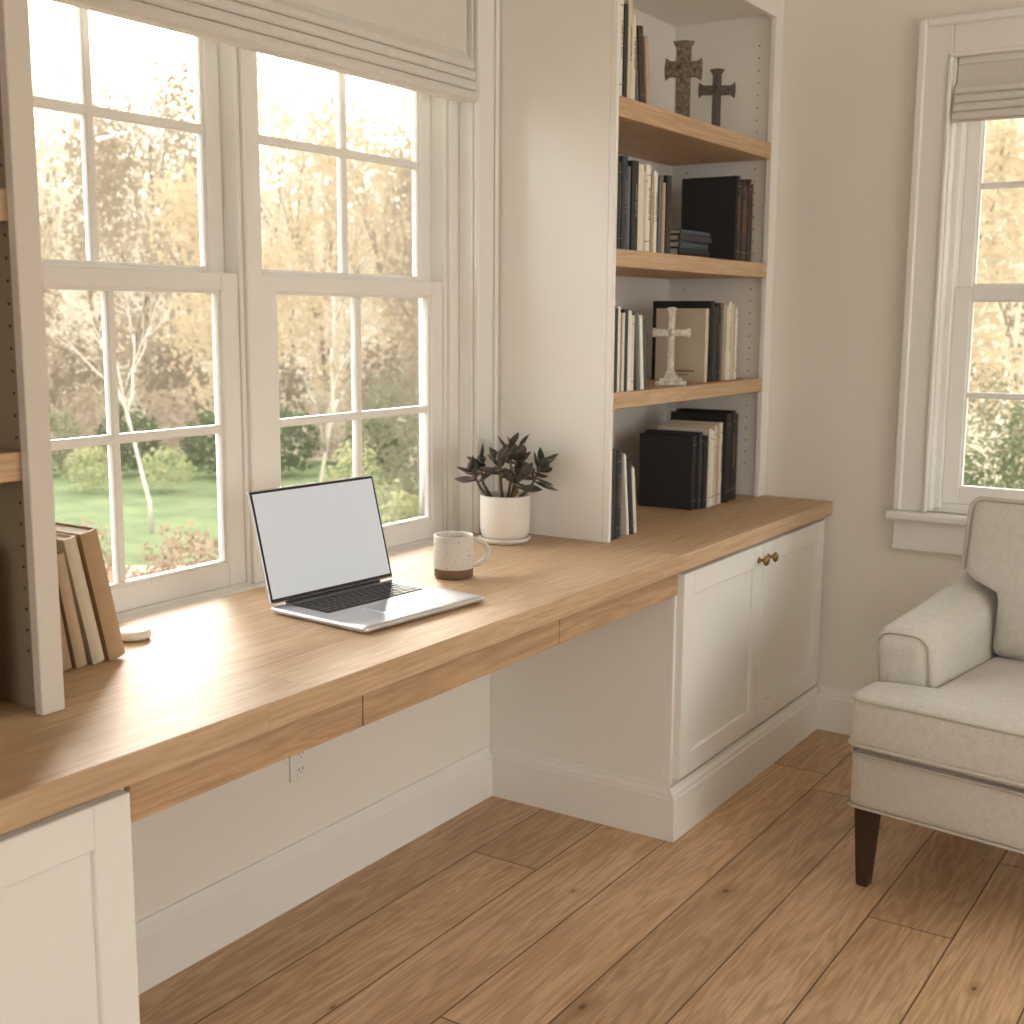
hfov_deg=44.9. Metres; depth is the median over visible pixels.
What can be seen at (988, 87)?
roman shade
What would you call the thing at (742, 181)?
book
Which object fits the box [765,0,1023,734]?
wall
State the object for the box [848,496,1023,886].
armchair
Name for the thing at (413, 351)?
shrub
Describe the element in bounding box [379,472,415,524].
shrub
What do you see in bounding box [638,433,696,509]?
book
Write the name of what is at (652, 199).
book
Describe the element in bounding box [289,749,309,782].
electrical outlet
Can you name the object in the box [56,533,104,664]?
book
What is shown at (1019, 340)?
tree
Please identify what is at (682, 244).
book
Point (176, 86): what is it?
tree
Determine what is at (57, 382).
shrub
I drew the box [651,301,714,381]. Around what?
book
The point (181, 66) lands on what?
tree
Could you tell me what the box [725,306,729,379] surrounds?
book
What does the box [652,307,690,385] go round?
cross
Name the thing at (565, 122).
bookcase
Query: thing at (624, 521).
book
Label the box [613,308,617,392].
book
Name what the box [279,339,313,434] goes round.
shrub
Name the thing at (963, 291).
window
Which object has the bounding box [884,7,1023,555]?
trim
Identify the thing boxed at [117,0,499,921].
wall
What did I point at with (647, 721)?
base cabinet
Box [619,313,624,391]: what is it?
book
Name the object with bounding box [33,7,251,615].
window
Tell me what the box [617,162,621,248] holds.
book
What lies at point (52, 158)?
tree
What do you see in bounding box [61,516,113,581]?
shrub
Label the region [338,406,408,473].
shrub
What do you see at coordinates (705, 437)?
book
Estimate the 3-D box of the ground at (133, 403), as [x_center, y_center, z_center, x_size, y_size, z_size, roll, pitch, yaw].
[-5.938,-1.568,21.840,90.000,0.100,90.000,6,11,33]
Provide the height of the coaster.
0.018 m
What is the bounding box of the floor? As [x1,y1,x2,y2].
[139,729,1023,1023]
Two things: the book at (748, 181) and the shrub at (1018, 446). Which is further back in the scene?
the shrub at (1018, 446)
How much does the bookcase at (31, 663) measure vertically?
1.947 m
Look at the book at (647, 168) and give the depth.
3.30 m
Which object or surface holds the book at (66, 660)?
on the desk
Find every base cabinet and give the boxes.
[0,788,139,1023]
[489,518,824,841]
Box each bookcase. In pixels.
[0,0,64,715]
[498,0,784,542]
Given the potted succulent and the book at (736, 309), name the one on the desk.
the potted succulent
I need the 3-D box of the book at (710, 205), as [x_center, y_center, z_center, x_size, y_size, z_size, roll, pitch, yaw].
[0.628,-0.923,3.923,0.190,0.262,0.030,6,11,33]
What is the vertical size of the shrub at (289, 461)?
0.797 m
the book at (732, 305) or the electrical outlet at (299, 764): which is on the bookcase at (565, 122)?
the book at (732, 305)
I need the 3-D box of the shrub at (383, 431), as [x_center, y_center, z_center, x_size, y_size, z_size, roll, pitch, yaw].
[-1.006,-0.547,10.509,0.938,1.440,1.018,6,11,33]
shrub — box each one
[46,308,102,400]
[46,328,103,432]
[49,403,85,472]
[51,384,119,459]
[61,446,122,490]
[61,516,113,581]
[91,402,166,471]
[107,557,162,582]
[119,313,193,404]
[134,332,214,425]
[137,386,208,457]
[137,446,196,488]
[141,519,218,574]
[175,405,216,473]
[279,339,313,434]
[280,404,323,471]
[301,382,364,461]
[305,315,378,401]
[322,437,391,523]
[338,362,418,518]
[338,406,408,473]
[346,332,417,437]
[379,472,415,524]
[380,377,418,522]
[392,324,418,405]
[963,356,1023,488]
[963,436,994,486]
[965,419,972,474]
[987,393,1023,489]
[997,479,1023,489]
[998,405,1023,488]
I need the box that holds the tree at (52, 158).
[31,56,64,330]
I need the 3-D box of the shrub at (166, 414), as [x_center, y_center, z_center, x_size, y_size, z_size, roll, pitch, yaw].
[-4.290,-1.117,15.527,0.894,0.940,0.865,6,11,33]
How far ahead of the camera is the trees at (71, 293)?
35.42 m
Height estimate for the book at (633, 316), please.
0.200 m
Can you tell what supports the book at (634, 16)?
on the bookcase at (565, 122)
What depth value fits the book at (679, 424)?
3.91 m
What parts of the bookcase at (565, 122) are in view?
shelf, shelf, shelf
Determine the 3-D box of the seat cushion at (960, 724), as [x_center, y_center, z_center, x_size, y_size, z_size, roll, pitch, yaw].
[1.279,0.499,2.906,0.791,0.176,0.600,8,12,40]
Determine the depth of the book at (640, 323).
3.34 m
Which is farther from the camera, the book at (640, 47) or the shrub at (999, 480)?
the shrub at (999, 480)
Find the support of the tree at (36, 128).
on the ground at (133, 403)
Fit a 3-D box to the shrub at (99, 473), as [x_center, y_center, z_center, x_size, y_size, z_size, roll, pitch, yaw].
[-4.402,-0.483,12.946,0.564,0.518,0.598,6,11,33]
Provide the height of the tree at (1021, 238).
4.574 m
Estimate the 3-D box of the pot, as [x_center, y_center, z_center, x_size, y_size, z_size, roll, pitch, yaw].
[-0.018,0.010,3.268,0.132,0.116,0.132,6,11,33]
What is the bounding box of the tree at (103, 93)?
[42,44,161,393]
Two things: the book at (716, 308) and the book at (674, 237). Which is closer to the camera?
the book at (674, 237)
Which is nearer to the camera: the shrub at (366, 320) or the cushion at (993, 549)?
the cushion at (993, 549)
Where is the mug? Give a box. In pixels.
[434,531,489,579]
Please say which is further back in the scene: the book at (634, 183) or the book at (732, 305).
the book at (732, 305)
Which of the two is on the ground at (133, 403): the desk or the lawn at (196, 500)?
the lawn at (196, 500)
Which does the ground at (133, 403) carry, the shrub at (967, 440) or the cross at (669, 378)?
the shrub at (967, 440)
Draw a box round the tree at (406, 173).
[373,141,418,405]
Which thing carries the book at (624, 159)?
on the bookcase at (565, 122)
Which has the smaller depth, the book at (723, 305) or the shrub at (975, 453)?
the book at (723, 305)
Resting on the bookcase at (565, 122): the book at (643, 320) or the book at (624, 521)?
the book at (643, 320)
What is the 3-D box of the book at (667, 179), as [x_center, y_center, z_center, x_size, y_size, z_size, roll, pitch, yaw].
[0.363,-0.824,3.450,0.170,0.210,0.030,6,11,33]
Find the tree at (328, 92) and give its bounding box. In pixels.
[284,63,410,389]
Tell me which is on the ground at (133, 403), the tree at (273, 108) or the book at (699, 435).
the tree at (273, 108)
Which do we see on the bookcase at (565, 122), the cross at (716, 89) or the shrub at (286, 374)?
the cross at (716, 89)
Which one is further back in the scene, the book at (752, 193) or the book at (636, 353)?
the book at (752, 193)
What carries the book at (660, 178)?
on the bookcase at (565, 122)
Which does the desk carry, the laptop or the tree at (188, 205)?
the laptop
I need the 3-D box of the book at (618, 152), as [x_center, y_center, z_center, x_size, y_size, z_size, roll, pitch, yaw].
[0.186,-0.801,3.207,0.190,0.240,0.034,6,11,33]
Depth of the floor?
2.77 m
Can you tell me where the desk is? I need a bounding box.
[0,494,832,834]
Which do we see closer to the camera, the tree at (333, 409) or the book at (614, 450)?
the book at (614, 450)
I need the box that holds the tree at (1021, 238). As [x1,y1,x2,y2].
[1005,202,1023,411]
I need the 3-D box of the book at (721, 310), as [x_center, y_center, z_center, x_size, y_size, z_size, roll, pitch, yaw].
[0.580,-0.528,3.905,0.180,0.222,0.016,6,11,33]
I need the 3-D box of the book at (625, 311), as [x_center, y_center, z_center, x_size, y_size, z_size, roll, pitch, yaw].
[0.232,-0.434,3.319,0.170,0.216,0.022,6,11,33]
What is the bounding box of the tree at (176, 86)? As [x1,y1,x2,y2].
[121,43,261,410]
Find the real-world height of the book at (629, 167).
0.212 m
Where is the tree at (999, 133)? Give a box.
[966,118,1023,448]
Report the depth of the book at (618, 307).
3.24 m
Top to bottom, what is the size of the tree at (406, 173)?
4.178 m
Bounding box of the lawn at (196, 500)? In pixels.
[52,455,416,564]
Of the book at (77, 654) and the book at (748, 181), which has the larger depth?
the book at (748, 181)
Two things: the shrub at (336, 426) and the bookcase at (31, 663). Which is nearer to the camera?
the bookcase at (31, 663)
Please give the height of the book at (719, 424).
0.258 m
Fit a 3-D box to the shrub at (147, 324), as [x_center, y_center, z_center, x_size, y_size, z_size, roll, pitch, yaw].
[-7.169,-3.084,24.842,1.523,1.885,1.490,2,9,9]
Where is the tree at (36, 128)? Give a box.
[35,127,66,368]
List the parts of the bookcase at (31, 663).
shelf, shelf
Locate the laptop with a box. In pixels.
[247,475,484,632]
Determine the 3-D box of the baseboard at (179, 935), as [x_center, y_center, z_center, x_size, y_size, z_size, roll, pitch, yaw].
[-0.537,0.851,2.834,0.018,0.145,1.725,6,11,33]
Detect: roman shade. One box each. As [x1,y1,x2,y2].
[51,0,477,102]
[952,51,1023,122]
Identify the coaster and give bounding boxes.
[120,626,151,641]
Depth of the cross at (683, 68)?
3.58 m
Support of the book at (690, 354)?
on the bookcase at (565, 122)
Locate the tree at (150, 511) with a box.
[40,210,184,532]
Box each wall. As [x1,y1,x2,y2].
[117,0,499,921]
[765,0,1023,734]
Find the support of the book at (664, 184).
on the bookcase at (565, 122)
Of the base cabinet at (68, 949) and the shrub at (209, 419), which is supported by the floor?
the base cabinet at (68, 949)
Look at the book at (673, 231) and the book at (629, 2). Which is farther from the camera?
the book at (673, 231)
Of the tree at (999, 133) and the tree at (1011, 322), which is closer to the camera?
the tree at (999, 133)
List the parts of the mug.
handle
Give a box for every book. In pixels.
[55,522,124,660]
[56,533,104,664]
[57,551,86,667]
[60,609,71,671]
[611,449,615,539]
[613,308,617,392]
[614,450,620,538]
[615,306,620,391]
[616,152,618,247]
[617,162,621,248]
[619,0,624,95]
[619,156,627,248]
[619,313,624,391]
[619,454,621,536]
[620,453,628,534]
[621,309,627,391]
[622,4,627,96]
[624,0,632,98]
[626,166,630,249]
[626,459,633,534]
[627,311,631,390]
[628,160,638,250]
[630,315,634,390]
[631,15,636,99]
[631,466,636,532]
[632,312,638,389]
[635,18,638,100]
[637,26,644,102]
[637,164,643,250]
[638,315,643,389]
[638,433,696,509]
[642,172,647,250]
[642,319,646,389]
[643,36,649,104]
[644,165,651,251]
[646,429,702,508]
[649,177,654,251]
[651,171,657,251]
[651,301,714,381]
[655,308,708,381]
[656,175,662,252]
[658,426,711,506]
[661,175,671,253]
[662,183,665,252]
[664,422,716,504]
[669,420,722,503]
[670,234,711,243]
[670,241,707,250]
[670,247,708,257]
[671,229,709,237]
[671,411,730,502]
[677,408,735,499]
[681,176,740,260]
[701,435,707,508]
[710,430,714,505]
[713,307,717,380]
[715,302,731,379]
[715,303,720,380]
[715,427,720,504]
[718,309,723,380]
[721,303,726,380]
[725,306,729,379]
[729,304,734,379]
[733,308,737,378]
[733,414,737,498]
[738,182,741,260]
[739,179,745,260]
[743,185,747,260]
[745,179,751,261]
[749,184,753,261]
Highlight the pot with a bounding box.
[480,491,529,539]
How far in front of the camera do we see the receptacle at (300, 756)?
2.87 m
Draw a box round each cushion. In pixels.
[848,655,1023,788]
[961,496,1023,660]
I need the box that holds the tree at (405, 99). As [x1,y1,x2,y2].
[383,85,411,315]
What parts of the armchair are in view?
leg, armrest, seat frame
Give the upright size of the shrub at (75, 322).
1.960 m
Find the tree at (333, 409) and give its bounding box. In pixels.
[280,247,384,481]
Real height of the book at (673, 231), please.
0.014 m
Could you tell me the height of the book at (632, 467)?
0.186 m
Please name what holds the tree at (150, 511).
on the lawn at (196, 500)
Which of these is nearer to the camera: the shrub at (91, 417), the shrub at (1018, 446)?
the shrub at (1018, 446)
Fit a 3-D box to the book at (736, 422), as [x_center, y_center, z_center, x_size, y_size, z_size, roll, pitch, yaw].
[0.649,-0.189,4.098,0.200,0.278,0.024,6,11,33]
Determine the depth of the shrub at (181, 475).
12.89 m
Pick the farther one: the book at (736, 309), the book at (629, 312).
the book at (736, 309)
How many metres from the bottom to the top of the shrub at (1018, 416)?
1.221 m
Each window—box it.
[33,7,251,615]
[256,52,446,550]
[934,121,1023,510]
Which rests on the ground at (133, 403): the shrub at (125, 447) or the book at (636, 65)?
the shrub at (125, 447)
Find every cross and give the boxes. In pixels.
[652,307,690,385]
[664,40,702,116]
[698,68,735,128]
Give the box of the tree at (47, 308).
[38,186,69,415]
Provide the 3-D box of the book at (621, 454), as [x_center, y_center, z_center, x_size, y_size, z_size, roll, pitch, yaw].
[0.216,-0.051,3.376,0.180,0.226,0.016,6,11,33]
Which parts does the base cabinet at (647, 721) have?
door, knob, knob, door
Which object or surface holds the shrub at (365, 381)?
on the ground at (133, 403)
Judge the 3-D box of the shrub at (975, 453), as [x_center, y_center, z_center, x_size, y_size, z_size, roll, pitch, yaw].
[2.461,0.171,6.939,0.603,1.202,0.596,-5,11,-32]
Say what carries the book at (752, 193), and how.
on the bookcase at (565, 122)
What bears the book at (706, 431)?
on the desk
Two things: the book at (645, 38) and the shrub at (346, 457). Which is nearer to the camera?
the book at (645, 38)
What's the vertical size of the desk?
0.112 m
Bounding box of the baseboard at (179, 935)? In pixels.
[135,746,491,994]
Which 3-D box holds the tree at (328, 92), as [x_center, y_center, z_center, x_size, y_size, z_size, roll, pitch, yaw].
[-3.661,-7.617,29.481,2.571,9.480,3.987,-8,12,-41]
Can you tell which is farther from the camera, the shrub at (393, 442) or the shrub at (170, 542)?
the shrub at (393, 442)
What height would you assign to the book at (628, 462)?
0.207 m
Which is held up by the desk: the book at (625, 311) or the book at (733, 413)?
the book at (733, 413)
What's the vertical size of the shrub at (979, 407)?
1.530 m
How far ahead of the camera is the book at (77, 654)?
2.06 m
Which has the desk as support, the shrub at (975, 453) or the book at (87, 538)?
the book at (87, 538)
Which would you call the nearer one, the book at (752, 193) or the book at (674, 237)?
the book at (674, 237)
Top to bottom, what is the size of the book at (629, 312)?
0.212 m
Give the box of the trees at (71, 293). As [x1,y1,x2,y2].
[33,62,418,375]
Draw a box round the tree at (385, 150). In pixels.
[343,101,418,401]
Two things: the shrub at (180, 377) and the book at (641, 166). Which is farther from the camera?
the shrub at (180, 377)
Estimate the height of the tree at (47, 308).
4.139 m
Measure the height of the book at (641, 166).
0.222 m
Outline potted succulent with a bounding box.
[454,432,558,544]
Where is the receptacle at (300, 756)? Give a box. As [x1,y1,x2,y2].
[297,751,304,775]
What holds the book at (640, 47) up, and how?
on the bookcase at (565, 122)
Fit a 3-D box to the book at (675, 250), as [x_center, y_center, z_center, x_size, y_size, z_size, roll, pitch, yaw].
[0.462,-0.763,3.662,0.170,0.024,0.205,6,11,33]
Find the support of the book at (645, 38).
on the bookcase at (565, 122)
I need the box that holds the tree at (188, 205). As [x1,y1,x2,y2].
[141,160,309,413]
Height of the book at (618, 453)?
0.236 m
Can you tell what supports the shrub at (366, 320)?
on the ground at (133, 403)
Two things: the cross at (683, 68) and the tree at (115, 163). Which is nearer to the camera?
the cross at (683, 68)
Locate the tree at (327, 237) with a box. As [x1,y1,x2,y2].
[259,89,381,405]
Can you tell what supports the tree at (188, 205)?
on the ground at (133, 403)
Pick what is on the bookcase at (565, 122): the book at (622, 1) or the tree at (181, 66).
the book at (622, 1)
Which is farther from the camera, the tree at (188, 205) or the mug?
the tree at (188, 205)
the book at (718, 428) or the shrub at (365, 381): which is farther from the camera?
the shrub at (365, 381)
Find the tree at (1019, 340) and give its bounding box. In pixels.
[981,122,1023,444]
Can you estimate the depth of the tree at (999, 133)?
13.32 m
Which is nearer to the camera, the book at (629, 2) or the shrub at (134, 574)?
the book at (629, 2)
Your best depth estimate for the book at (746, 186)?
3.93 m
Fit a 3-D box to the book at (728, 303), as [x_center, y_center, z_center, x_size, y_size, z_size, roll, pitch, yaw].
[0.613,-0.548,3.962,0.180,0.244,0.018,6,11,33]
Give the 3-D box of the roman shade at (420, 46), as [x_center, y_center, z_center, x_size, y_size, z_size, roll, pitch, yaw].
[-0.510,-1.173,2.530,0.062,0.451,1.457,6,11,33]
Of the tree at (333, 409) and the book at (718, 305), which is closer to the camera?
the book at (718, 305)
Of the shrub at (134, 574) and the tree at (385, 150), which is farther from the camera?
the tree at (385, 150)
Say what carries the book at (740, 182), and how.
on the bookcase at (565, 122)
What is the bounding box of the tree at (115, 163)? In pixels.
[42,89,196,424]
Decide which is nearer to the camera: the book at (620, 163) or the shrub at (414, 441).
the book at (620, 163)
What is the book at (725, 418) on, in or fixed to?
on the desk
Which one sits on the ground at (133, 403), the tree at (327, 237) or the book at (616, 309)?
the tree at (327, 237)
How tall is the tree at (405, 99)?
8.414 m
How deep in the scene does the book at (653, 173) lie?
3.34 m
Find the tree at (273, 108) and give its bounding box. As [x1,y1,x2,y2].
[257,52,337,400]
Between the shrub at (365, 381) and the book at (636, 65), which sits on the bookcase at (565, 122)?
the book at (636, 65)
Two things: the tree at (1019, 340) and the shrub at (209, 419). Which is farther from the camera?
the tree at (1019, 340)
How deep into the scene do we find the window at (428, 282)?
3.20 m
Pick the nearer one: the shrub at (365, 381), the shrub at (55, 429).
the shrub at (55, 429)
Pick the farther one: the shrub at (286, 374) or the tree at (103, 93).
the tree at (103, 93)
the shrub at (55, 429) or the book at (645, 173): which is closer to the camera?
the book at (645, 173)
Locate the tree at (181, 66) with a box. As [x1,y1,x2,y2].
[96,35,209,388]
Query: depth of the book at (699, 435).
3.83 m
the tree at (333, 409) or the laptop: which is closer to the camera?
the laptop
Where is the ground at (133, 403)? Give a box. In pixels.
[49,345,1023,579]
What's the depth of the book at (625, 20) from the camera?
3.13 m
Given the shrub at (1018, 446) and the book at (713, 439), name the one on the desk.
the book at (713, 439)
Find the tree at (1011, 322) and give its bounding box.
[972,118,1023,425]
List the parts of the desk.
drawer, drawer, drawer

